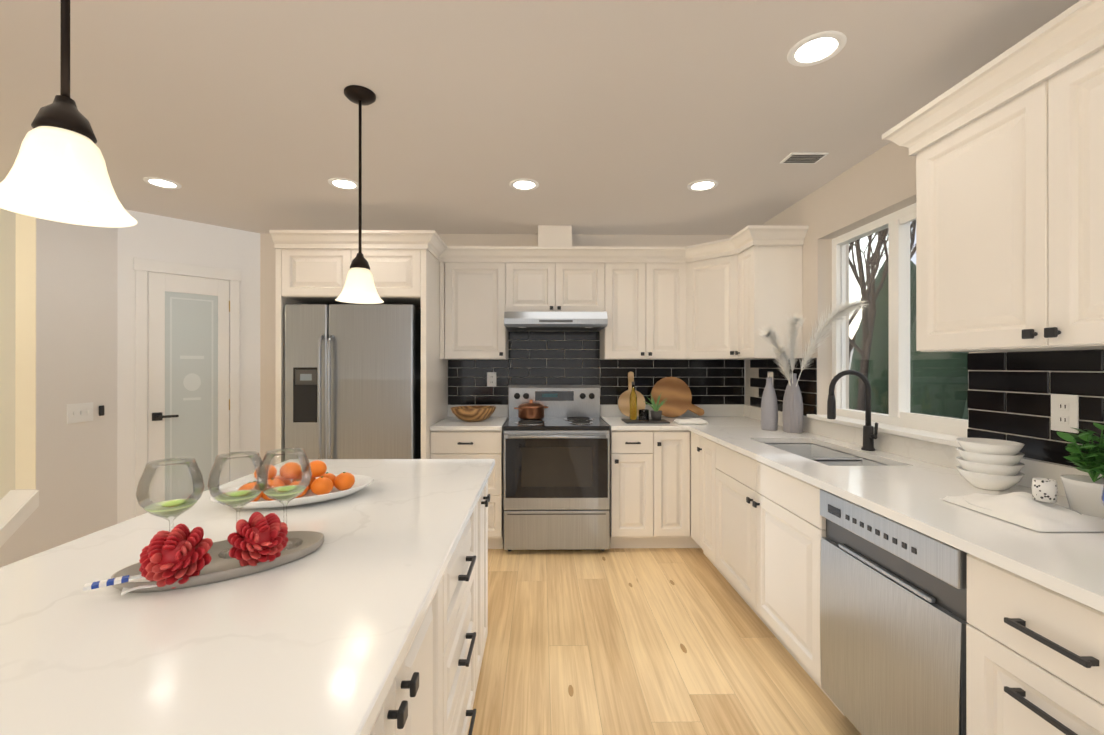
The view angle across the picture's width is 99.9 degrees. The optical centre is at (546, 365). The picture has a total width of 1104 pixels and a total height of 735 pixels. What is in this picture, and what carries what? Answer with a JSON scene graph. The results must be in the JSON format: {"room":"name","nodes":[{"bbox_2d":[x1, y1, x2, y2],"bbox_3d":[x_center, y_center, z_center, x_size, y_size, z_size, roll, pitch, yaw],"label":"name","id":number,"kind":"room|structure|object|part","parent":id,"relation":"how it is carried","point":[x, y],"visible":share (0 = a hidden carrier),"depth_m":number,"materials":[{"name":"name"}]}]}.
{"room":"kitchen","nodes":[
{"label":"kitchen","id":0,"kind":"room"},
{"bbox_2d":[0,208,15,499],"bbox_3d":[-3.369,0.113,0.725,0.450,2.470,6.400,0,0,-1],"label":"wall","id":1,"kind":"structure","parent":0,"point":[7,329],"depth_m":3.01,"materials":[{"name":"paint"}]},
{"bbox_2d":[0,213,117,567],"bbox_3d":[-3.106,0.115,2.740,0.120,2.470,1.116,0,0,-1],"label":"wall","id":2,"kind":"structure","parent":0,"point":[66,329],"depth_m":2.93,"materials":[{"name":"paint"}]},
{"bbox_2d":[0,490,38,547],"bbox_3d":[-3.111,1.047,2.419,0.168,0.605,0.696,0,0,-1],"label":"half wall cap","id":3,"kind":"object","parent":2,"relation":"attached to","point":[18,508],"depth_m":2.69,"materials":[{"name":"beige wood"}]},
{"bbox_2d":[67,402,92,423],"bbox_3d":[-3.041,0.310,3.029,0.014,0.124,0.170,0,0,-1],"label":"switch plate","id":4,"kind":"object","parent":2,"relation":"attached to","point":[79,412],"visible":1,"depth_m":3.02,"materials":[{"name":"white plastic"}]},
{"bbox_2d":[99,405,103,415],"bbox_3d":[-3.043,0.310,3.171,0.012,0.070,0.035,0,0,-1],"label":"light switch","id":5,"kind":"object","parent":2,"relation":"attached to","point":[101,410],"visible":1,"depth_m":3.16,"materials":[{"name":"black plastic"}]},
{"bbox_2d":[117,209,259,523],"bbox_3d":[-2.801,0.115,3.617,0.750,2.470,0.630,0,0,-1],"label":"wall","id":6,"kind":"structure","parent":0,"point":[155,237],"depth_m":3.56,"materials":[{"name":"paint"}]},
{"bbox_2d":[133,257,240,516],"bbox_3d":[-2.751,0.285,3.584,0.485,2.130,0.485,0,0,-1],"label":"pantry door","id":7,"kind":"structure","parent":6,"relation":"in","point":[186,365],"depth_m":3.56,"materials":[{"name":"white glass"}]},
{"bbox_2d":[260,233,745,464],"bbox_3d":[-0.851,0.116,4.014,5.720,2.470,0.120,0,0,-1],"label":"wall","id":8,"kind":"structure","parent":0,"point":[267,346],"depth_m":3.94,"materials":[{"name":"paint"}]},
{"bbox_2d":[439,257,507,359],"bbox_3d":[-0.581,-0.444,3.793,0.515,0.790,0.325,0,0,-1],"label":"upper cabinet","id":9,"kind":"object","parent":8,"relation":"attached to","point":[473,290],"depth_m":3.63,"materials":[{"name":"paint"}]},
{"bbox_2d":[538,225,571,245],"bbox_3d":[0.067,-1.016,3.834,0.270,0.202,0.258,0,0,-1],"label":"enclosure","id":10,"kind":"object","parent":8,"relation":"attached to","point":[554,235],"visible":0.57,"depth_m":3.71,"materials":[{"name":"paint"}]},
{"bbox_2d":[507,257,606,311],"bbox_3d":[0.067,-0.624,3.800,0.780,0.430,0.325,0,0,-1],"label":"upper cabinet","id":11,"kind":"object","parent":8,"relation":"attached to","point":[534,284],"depth_m":3.64,"materials":[{"name":"paint"}]},
{"bbox_2d":[504,312,607,330],"bbox_3d":[0.068,-0.348,3.715,0.776,0.117,0.495,0,0,-1],"label":"range hood","id":12,"kind":"object","parent":11,"relation":"attached to","point":[555,321],"visible":1,"depth_m":3.49,"materials":[{"name":"silver metal"}]},
{"bbox_2d":[448,331,739,404],"bbox_3d":[0.435,0.022,3.961,2.547,0.627,0.011,0,0,-1],"label":"tile backsplash","id":13,"kind":"structure","parent":8,"relation":"attached to","point":[535,357],"depth_m":3.96,"materials":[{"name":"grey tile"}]},
{"bbox_2d":[487,372,495,386],"bbox_3d":[-0.466,0.121,3.943,0.080,0.124,0.008,0,0,-1],"label":"electrical outlet plate","id":14,"kind":"object","parent":13,"relation":"attached to","point":[491,379],"visible":1,"depth_m":3.94,"materials":[{"name":"white plastic"}]},
{"bbox_2d":[600,257,682,359],"bbox_3d":[0.779,-0.444,3.808,0.645,0.790,0.325,0,0,-1],"label":"upper cabinet","id":15,"kind":"object","parent":8,"relation":"attached to","point":[645,294],"depth_m":3.65,"materials":[{"name":"paint"}]},
{"bbox_2d":[683,237,742,359],"bbox_3d":[1.251,-0.484,3.513,0.299,0.862,0.300,0,0,-1],"label":"upper cabinet","id":16,"kind":"object","parent":8,"relation":"attached to","point":[723,299],"depth_m":3.51,"materials":[{"name":"paint"}]},
{"bbox_2d":[0,0,1079,234],"bbox_3d":[-0.815,-1.162,0.805,5.720,0.080,6.900,0,0,-1],"label":"ceiling","id":17,"kind":"structure","parent":0,"point":[614,116],"depth_m":1.96,"materials":[{"name":"paint"}]},
{"bbox_2d":[0,0,136,227],"bbox_3d":[-0.835,-0.694,0.804,0.188,0.854,0.188,0,0,-1],"label":"pendant light","id":18,"kind":"object","parent":17,"relation":"hanging from","point":[61,111],"depth_m":0.79,"materials":[{"name":"white glass"}]},
{"bbox_3d":[-0.835,-0.334,0.804,0.188,0.135,0.188,0,0,-1],"label":"near pendant light shade","id":19,"kind":"part","parent":18,"relation":"part of","materials":[{"name":"white glass"}]},
{"bbox_2d":[143,177,181,188],"bbox_3d":[-2.358,-1.118,2.848,0.183,0.005,0.183,0,0,44],"label":"recessed light","id":20,"kind":"object","parent":17,"relation":"in","point":[155,181],"depth_m":2.84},
{"bbox_2d":[328,178,358,189],"bbox_3d":[-1.248,-1.118,2.860,0.183,0.005,0.183,0,0,44],"label":"recessed light","id":21,"kind":"object","parent":17,"relation":"in","point":[341,183],"depth_m":2.85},
{"bbox_2d":[335,85,383,303],"bbox_3d":[-0.770,-0.693,1.915,0.188,0.855,0.188,0,0,-1],"label":"pendant light","id":22,"kind":"object","parent":17,"relation":"hanging from","point":[360,96],"depth_m":1.89,"materials":[{"name":"white glass"}]},
{"bbox_3d":[-0.770,-0.333,1.915,0.188,0.135,0.188,0,0,-1],"label":"far pendant light shade","id":23,"kind":"part","parent":22,"relation":"part of","materials":[{"name":"white glass"}]},
{"bbox_2d":[509,179,538,190],"bbox_3d":[-0.138,-1.118,2.873,0.183,0.005,0.183,0,0,44],"label":"recessed light","id":24,"kind":"object","parent":17,"relation":"in","point":[518,184],"depth_m":2.87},
{"bbox_2d":[687,179,717,190],"bbox_3d":[0.972,-1.118,2.885,0.183,0.005,0.183,0,0,44],"label":"recessed light","id":25,"kind":"object","parent":17,"relation":"in","point":[706,184],"depth_m":2.88,"materials":[{"name":"white plastic"}]},
{"bbox_2d":[780,153,828,163],"bbox_3d":[1.387,-1.115,2.500,0.200,0.009,0.120,0,0,-1],"label":"ceiling vent","id":26,"kind":"object","parent":17,"relation":"in","point":[802,158],"visible":1,"depth_m":2.49,"materials":[{"name":"grey metal"}]},
{"bbox_2d":[787,31,846,66],"bbox_3d":[0.956,-1.119,1.645,0.183,0.005,0.183,0,0,44],"label":"recessed light","id":27,"kind":"object","parent":17,"relation":"in","point":[817,48],"depth_m":1.64,"materials":[{"name":"white plastic"}]},
{"bbox_2d":[467,546,860,734],"bbox_3d":[-0.815,1.378,0.803,5.720,0.060,6.900,0,0,-1],"label":"floor","id":28,"kind":"structure","parent":0,"point":[648,641],"depth_m":2.15,"materials":[{"name":"brown wood"}]},
{"bbox_2d":[285,304,420,460],"bbox_3d":[-1.375,0.453,3.524,0.890,1.755,0.747,0,0,-1],"label":"fridge","id":29,"kind":"object","parent":28,"relation":"on","point":[352,381],"visible":0.62,"depth_m":3.21,"materials":[{"name":"grey metal"}]},
{"bbox_2d":[269,230,447,464],"bbox_3d":[-1.319,0.218,3.540,1.112,2.265,0.812,0,0,-1],"label":"surround","id":30,"kind":"object","parent":28,"relation":"on","point":[312,266],"visible":0.33,"depth_m":3.21,"materials":[{"name":"paint"}]},
{"bbox_2d":[369,564,448,734],"bbox_3d":[-0.699,0.906,0.775,0.890,0.884,0.760,0,0,-1],"label":"base cabinet","id":31,"kind":"object","parent":28,"relation":"on","point":[432,690],"depth_m":0.99,"materials":[{"name":"paint"}]},
{"bbox_2d":[449,495,480,734],"bbox_3d":[-0.707,0.907,1.439,0.890,0.884,0.570,0,0,-1],"label":"base cabinet","id":32,"kind":"object","parent":28,"relation":"on","point":[465,562],"depth_m":1.49,"materials":[{"name":"paint"}]},
{"bbox_2d":[430,429,503,548],"bbox_3d":[-0.580,0.908,3.619,0.513,0.884,0.670,0,0,-1],"label":"base cabinet","id":33,"kind":"object","parent":28,"relation":"on","point":[466,444],"visible":0.38,"depth_m":3.32,"materials":[{"name":"paint"}]},
{"bbox_2d":[430,405,507,430],"bbox_3d":[-0.580,0.401,3.631,0.514,0.130,0.648,0,0,-1],"label":"countertop","id":34,"kind":"structure","parent":33,"relation":"on","point":[497,419],"depth_m":3.48,"materials":[{"name":"stone"}]},
{"bbox_2d":[451,406,495,421],"bbox_3d":[-0.571,0.382,3.637,0.349,0.108,0.294,0,0,-1],"label":"bowl","id":35,"kind":"object","parent":34,"relation":"on","point":[472,413],"visible":1,"depth_m":3.54,"materials":[{"name":"brown wood"}]},
{"bbox_2d":[481,480,489,663],"bbox_3d":[-0.712,0.907,1.934,0.890,0.884,0.420,0,0,-1],"label":"base cabinet","id":36,"kind":"object","parent":28,"relation":"on","point":[485,497],"depth_m":2.04,"materials":[{"name":"paint"}]},
{"bbox_2d":[0,459,494,734],"bbox_3d":[-0.696,0.449,0.455,0.950,0.030,3.400,0,0,-1],"label":"countertop","id":37,"kind":"structure","parent":36,"relation":"on","point":[319,640],"depth_m":0.78,"materials":[{"name":"stone"}]},
{"bbox_2d":[83,512,323,594],"bbox_3d":[-0.694,0.374,0.991,0.329,0.118,0.324,0,0,-1],"label":"tray","id":38,"kind":"object","parent":37,"relation":"on","point":[180,556],"visible":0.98,"depth_m":0.93,"materials":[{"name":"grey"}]},
{"bbox_2d":[136,457,204,531],"bbox_3d":[-0.794,0.314,0.981,0.114,0.222,0.114,0,0,-1],"label":"wine glass","id":39,"kind":"object","parent":38,"relation":"on","point":[174,508],"visible":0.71,"depth_m":0.97,"materials":[{"name":"clear glass"}]},
{"bbox_2d":[207,451,261,558],"bbox_3d":[-0.701,0.314,1.055,0.114,0.222,0.114,0,0,-1],"label":"wine glass","id":40,"kind":"object","parent":38,"relation":"on","point":[242,498],"visible":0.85,"depth_m":1.03,"materials":[{"name":"clear glass"}]},
{"bbox_2d":[261,448,311,550],"bbox_3d":[-0.618,0.314,1.097,0.114,0.222,0.114,0,0,-1],"label":"wine glass","id":41,"kind":"object","parent":38,"relation":"on","point":[287,493],"visible":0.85,"depth_m":1.08,"materials":[{"name":"clear glass"}]},
{"bbox_2d":[209,460,373,508],"bbox_3d":[-0.812,0.376,1.514,0.437,0.117,0.344,0,0,-1],"label":"plate","id":42,"kind":"object","parent":37,"relation":"on","point":[323,486],"visible":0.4,"depth_m":1.49,"materials":[{"name":"white ceramic"}]},
{"bbox_2d":[503,385,609,550],"bbox_3d":[0.069,0.758,3.587,0.760,1.185,0.721,0,0,-1],"label":"range","id":43,"kind":"object","parent":28,"relation":"on","point":[557,477],"visible":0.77,"depth_m":3.29,"materials":[{"name":"grey metal"}]},
{"bbox_2d":[514,400,547,418],"bbox_3d":[-0.122,0.348,3.727,0.277,0.147,0.216,0,0,-1],"label":"copper pot","id":44,"kind":"object","parent":43,"relation":"on","point":[530,410],"visible":1,"depth_m":3.64,"materials":[{"name":"brown metal"}]},
{"bbox_2d":[609,429,656,547],"bbox_3d":[0.613,0.908,3.648,0.305,0.884,0.638,0,0,-1],"label":"base cabinet","id":45,"kind":"object","parent":28,"relation":"on","point":[650,488],"depth_m":3.33,"materials":[{"name":"paint"}]},
{"bbox_2d":[657,430,692,547],"bbox_3d":[0.899,0.908,3.652,0.267,0.884,0.638,0,0,-1],"label":"base cabinet","id":46,"kind":"object","parent":28,"relation":"on","point":[673,446],"depth_m":3.33,"materials":[{"name":"paint"}]},
{"bbox_2d":[693,540,700,547],"bbox_3d":[1.372,0.908,3.667,0.680,0.884,0.618,0,0,-1],"label":"base cabinet","id":47,"kind":"object","parent":28,"relation":"on","point":[695,545],"depth_m":3.42,"materials":[{"name":"paint"}]},
{"bbox_2d":[600,405,781,429],"bbox_3d":[1.086,0.401,3.649,1.252,0.130,0.648,0,0,-1],"label":"countertop","id":48,"kind":"structure","parent":47,"relation":"on","point":[612,416],"depth_m":3.80,"materials":[{"name":"stone"}]},
{"bbox_2d":[618,371,645,416],"bbox_3d":[0.716,0.243,3.906,0.230,0.383,0.076,0,0,-1],"label":"cutting board","id":49,"kind":"object","parent":48,"relation":"on","point":[624,403],"visible":0.69,"depth_m":3.89,"materials":[{"name":"beige wood"}]},
{"bbox_2d":[622,419,669,423],"bbox_3d":[0.760,0.430,3.567,0.330,0.012,0.210,0,0,-1],"label":"tray","id":50,"kind":"object","parent":48,"relation":"on","point":[650,421],"visible":0.92,"depth_m":3.49,"materials":[{"name":"grey"}]},
{"bbox_2d":[630,382,636,419],"bbox_3d":[0.679,0.276,3.626,0.058,0.295,0.058,0,0,-1],"label":"oil bottle","id":51,"kind":"object","parent":50,"relation":"on","point":[633,405],"visible":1,"depth_m":3.60,"materials":[{"name":"yellow glass"}]},
{"bbox_2d":[639,409,648,420],"bbox_3d":[0.740,0.381,3.526,0.076,0.085,0.076,0,0,-1],"label":"candle jar","id":52,"kind":"object","parent":50,"relation":"on","point":[643,414],"visible":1,"depth_m":3.50,"materials":[{"name":"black glass"}]},
{"bbox_2d":[644,392,666,420],"bbox_3d":[0.848,0.315,3.583,0.192,0.215,0.186,0,0,-1],"label":"aloe","id":53,"kind":"object","parent":50,"relation":"on","point":[656,414],"visible":1,"depth_m":3.56,"materials":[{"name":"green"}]},
{"bbox_2d":[651,377,703,416],"bbox_3d":[1.095,0.265,3.887,0.438,0.339,0.073,0,0,-1],"label":"cutting board","id":54,"kind":"object","parent":48,"relation":"on","point":[676,392],"visible":0.96,"depth_m":3.88,"materials":[{"name":"brown wood"}]},
{"bbox_2d":[673,418,707,423],"bbox_3d":[1.081,0.418,3.480,0.220,0.035,0.150,0,0,-1],"label":"folded towel","id":55,"kind":"object","parent":48,"relation":"on","point":[692,421],"visible":1,"depth_m":3.42,"materials":[{"name":"white fabric"}]},
{"bbox_2d":[691,432,729,582],"bbox_3d":[1.365,0.908,3.101,0.706,0.884,0.470,0,0,-1],"label":"base cabinet","id":56,"kind":"object","parent":28,"relation":"on","point":[703,492],"visible":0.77,"depth_m":3.08,"materials":[{"name":"paint"}]},
{"bbox_2d":[716,443,844,715],"bbox_3d":[1.374,0.907,2.325,0.706,0.884,1.080,0,0,-1],"label":"base cabinet","id":57,"kind":"object","parent":28,"relation":"on","point":[770,526],"visible":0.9,"depth_m":2.14,"materials":[{"name":"paint"}]},
{"bbox_2d":[820,489,967,734],"bbox_3d":[1.391,0.909,1.483,0.690,0.880,0.594,0,0,-1],"label":"dishwasher","id":58,"kind":"object","parent":28,"relation":"on","point":[893,608],"visible":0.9,"depth_m":1.42,"materials":[{"name":"grey metal"}]},
{"bbox_2d":[966,553,1103,734],"bbox_3d":[1.403,0.906,0.970,0.678,0.884,0.420,0,0,-1],"label":"base cabinet","id":59,"kind":"object","parent":28,"relation":"on","point":[1034,658],"visible":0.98,"depth_m":1.01,"materials":[{"name":"paint"}]},
{"bbox_2d":[688,412,1103,612],"bbox_3d":[1.392,0.399,1.039,0.698,0.130,4.578,0,0,-1],"label":"countertop","id":60,"kind":"structure","parent":59,"relation":"on","point":[914,483],"depth_m":1.57,"materials":[{"name":"stone"}]},
{"bbox_2d":[761,378,777,430],"bbox_3d":[1.504,0.259,3.130,0.105,0.352,0.104,0,0,-1],"label":"vase","id":61,"kind":"object","parent":60,"relation":"on","point":[769,413],"visible":1,"depth_m":3.09,"materials":[{"name":"white ceramic"}]},
{"bbox_2d":[757,297,867,432],"bbox_3d":[1.504,0.029,2.724,0.399,0.812,0.712,0,0,-1],"label":"ribbed vase","id":62,"kind":"object","parent":60,"relation":"on","point":[792,421],"visible":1,"depth_m":2.91,"materials":[{"name":"white"}]},
{"bbox_2d":[765,443,889,465],"bbox_3d":[1.405,0.572,2.394,0.415,0.210,0.810,0,0,-1],"label":"sink basin","id":63,"kind":"object","parent":60,"relation":"in","point":[823,455],"visible":0.25,"depth_m":2.55,"materials":[{"name":"silver metal"}]},
{"bbox_2d":[827,370,877,450],"bbox_3d":[1.563,0.229,2.342,0.240,0.412,0.136,0,0,-1],"label":"faucet","id":64,"kind":"object","parent":60,"relation":"on","point":[870,432],"visible":1,"depth_m":2.37,"materials":[{"name":"black metal"}]},
{"bbox_2d":[956,438,1024,490],"bbox_3d":[1.566,0.352,1.641,0.176,0.165,0.176,0,0,-1],"label":"bowls","id":65,"kind":"object","parent":60,"relation":"on","point":[992,464],"visible":1,"depth_m":1.59,"materials":[{"name":"white ceramic"}]},
{"bbox_2d":[942,478,1103,531],"bbox_3d":[1.402,0.384,1.354,0.255,0.100,0.300,0,0,-1],"label":"tray","id":66,"kind":"object","parent":60,"relation":"on","point":[1036,510],"visible":0.98,"depth_m":1.30,"materials":[{"name":"white ceramic"}]},
{"bbox_2d":[1057,422,1103,517],"bbox_3d":[1.596,0.302,1.342,0.153,0.264,0.173,0,0,-1],"label":"potted plant","id":67,"kind":"object","parent":60,"relation":"on","point":[1083,493],"visible":1,"depth_m":1.35,"materials":[{"name":"white ceramic"}]},
{"bbox_2d":[1101,484,1103,504],"bbox_3d":[1.452,0.309,1.099,0.176,0.250,0.176,0,0,-1],"label":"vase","id":68,"kind":"object","parent":60,"relation":"on","point":[1102,497],"visible":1,"depth_m":1.16,"materials":[{"name":"blue"}]},
{"bbox_2d":[747,142,1100,466],"bbox_3d":[1.846,0.113,0.784,0.200,2.470,6.400,0,0,-1],"label":"wall","id":69,"kind":"structure","parent":0,"point":[879,183],"depth_m":2.87,"materials":[{"name":"paint"}]},
{"bbox_2d":[735,237,804,359],"bbox_3d":[1.554,-0.444,3.239,0.325,0.790,0.260,0,0,-1],"label":"upper cabinet","id":70,"kind":"object","parent":69,"relation":"attached to","point":[768,270],"depth_m":3.11,"materials":[{"name":"paint"}]},
{"bbox_2d":[740,358,816,415],"bbox_3d":[1.701,0.144,3.444,0.025,0.383,1.000,0,0,-1],"label":"tile backsplash","id":71,"kind":"structure","parent":69,"relation":"attached to","point":[757,370],"depth_m":3.44,"materials":[{"name":"grey tile"}]},
{"bbox_2d":[768,372,772,382],"bbox_3d":[1.700,0.110,3.522,0.008,0.124,0.080,0,0,-1],"label":"outlet","id":72,"kind":"object","parent":71,"relation":"attached to","point":[770,374],"visible":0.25,"depth_m":3.51,"materials":[{"name":"white plastic"}]},
{"bbox_2d":[807,414,966,446],"bbox_3d":[1.744,0.324,2.423,0.144,0.022,1.100,0,0,-1],"label":"window sill","id":73,"kind":"structure","parent":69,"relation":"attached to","point":[942,438],"depth_m":2.23,"materials":[{"name":"white stone"}]},
{"bbox_2d":[832,203,967,436],"bbox_3d":[1.845,-0.243,2.424,0.065,1.123,1.048,0,0,-1],"label":"window","id":74,"kind":"structure","parent":69,"relation":"in","point":[896,224],"depth_m":2.42,"materials":[{"name":"clear glass"}]},
{"bbox_2d":[910,24,1103,351],"bbox_3d":[1.576,-0.446,1.311,0.325,0.790,0.920,0,0,-1],"label":"upper cabinet","id":75,"kind":"object","parent":69,"relation":"attached to","point":[1006,148],"depth_m":1.39,"materials":[{"name":"paint"}]},
{"bbox_2d":[967,349,1103,466],"bbox_3d":[1.745,0.141,0.328,0.009,0.383,3.146,0,0,-1],"label":"tile backsplash","id":76,"kind":"structure","parent":69,"relation":"attached to","point":[1009,396],"depth_m":1.65,"materials":[{"name":"grey tile"}]},
{"bbox_2d":[1051,394,1078,432],"bbox_3d":[1.722,0.159,1.542,0.008,0.124,0.080,0,0,-1],"label":"electrical outlet plate","id":77,"kind":"object","parent":76,"relation":"attached to","point":[1064,412],"visible":1,"depth_m":1.54,"materials":[{"name":"white plastic"}]},
{"label":"outside","id":78,"kind":"structure","parent":0,"visible":0},
{"bbox_2d":[910,222,915,264],"bbox_3d":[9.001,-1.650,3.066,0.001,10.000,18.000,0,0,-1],"label":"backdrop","id":79,"kind":"structure","parent":78,"point":[914,257],"depth_m":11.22,"materials":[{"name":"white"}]},
{"bbox_3d":[5.466,1.475,3.024,7.070,0.150,18.000,0,0,-1],"label":"ground","id":80,"kind":"structure","parent":78,"visible":0},
{"bbox_2d":[849,342,853,369],"bbox_3d":[5.601,0.456,4.321,0.030,1.890,12.590,0,0,-1],"label":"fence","id":81,"kind":"object","parent":80,"relation":"on","point":[851,352],"depth_m":8.45,"materials":[{"name":"wood"}]},
{"bbox_2d":[849,220,915,410],"bbox_3d":[3.948,-1.403,5.782,3.571,5.619,3.433,0,0,-1],"label":"tree","id":82,"kind":"object","parent":80,"relation":"on","point":[866,324],"depth_m":5.81,"materials":[{"name":"grey plant"}]},
{"bbox_2d":[849,220,915,362],"bbox_3d":[4.411,-1.311,6.723,3.471,5.442,3.924,0,0,-1],"label":"tree","id":83,"kind":"object","parent":80,"relation":"on","point":[912,233],"depth_m":6.36,"materials":[{"name":"grey plant"}]},
{"bbox_2d":[849,260,968,419],"bbox_3d":[4.630,-0.124,4.866,1.244,3.050,4.384,0,0,9],"label":"tree","id":84,"kind":"object","parent":80,"relation":"on","point":[956,380],"depth_m":5.34,"materials":[{"name":"green plant"}]}
]}

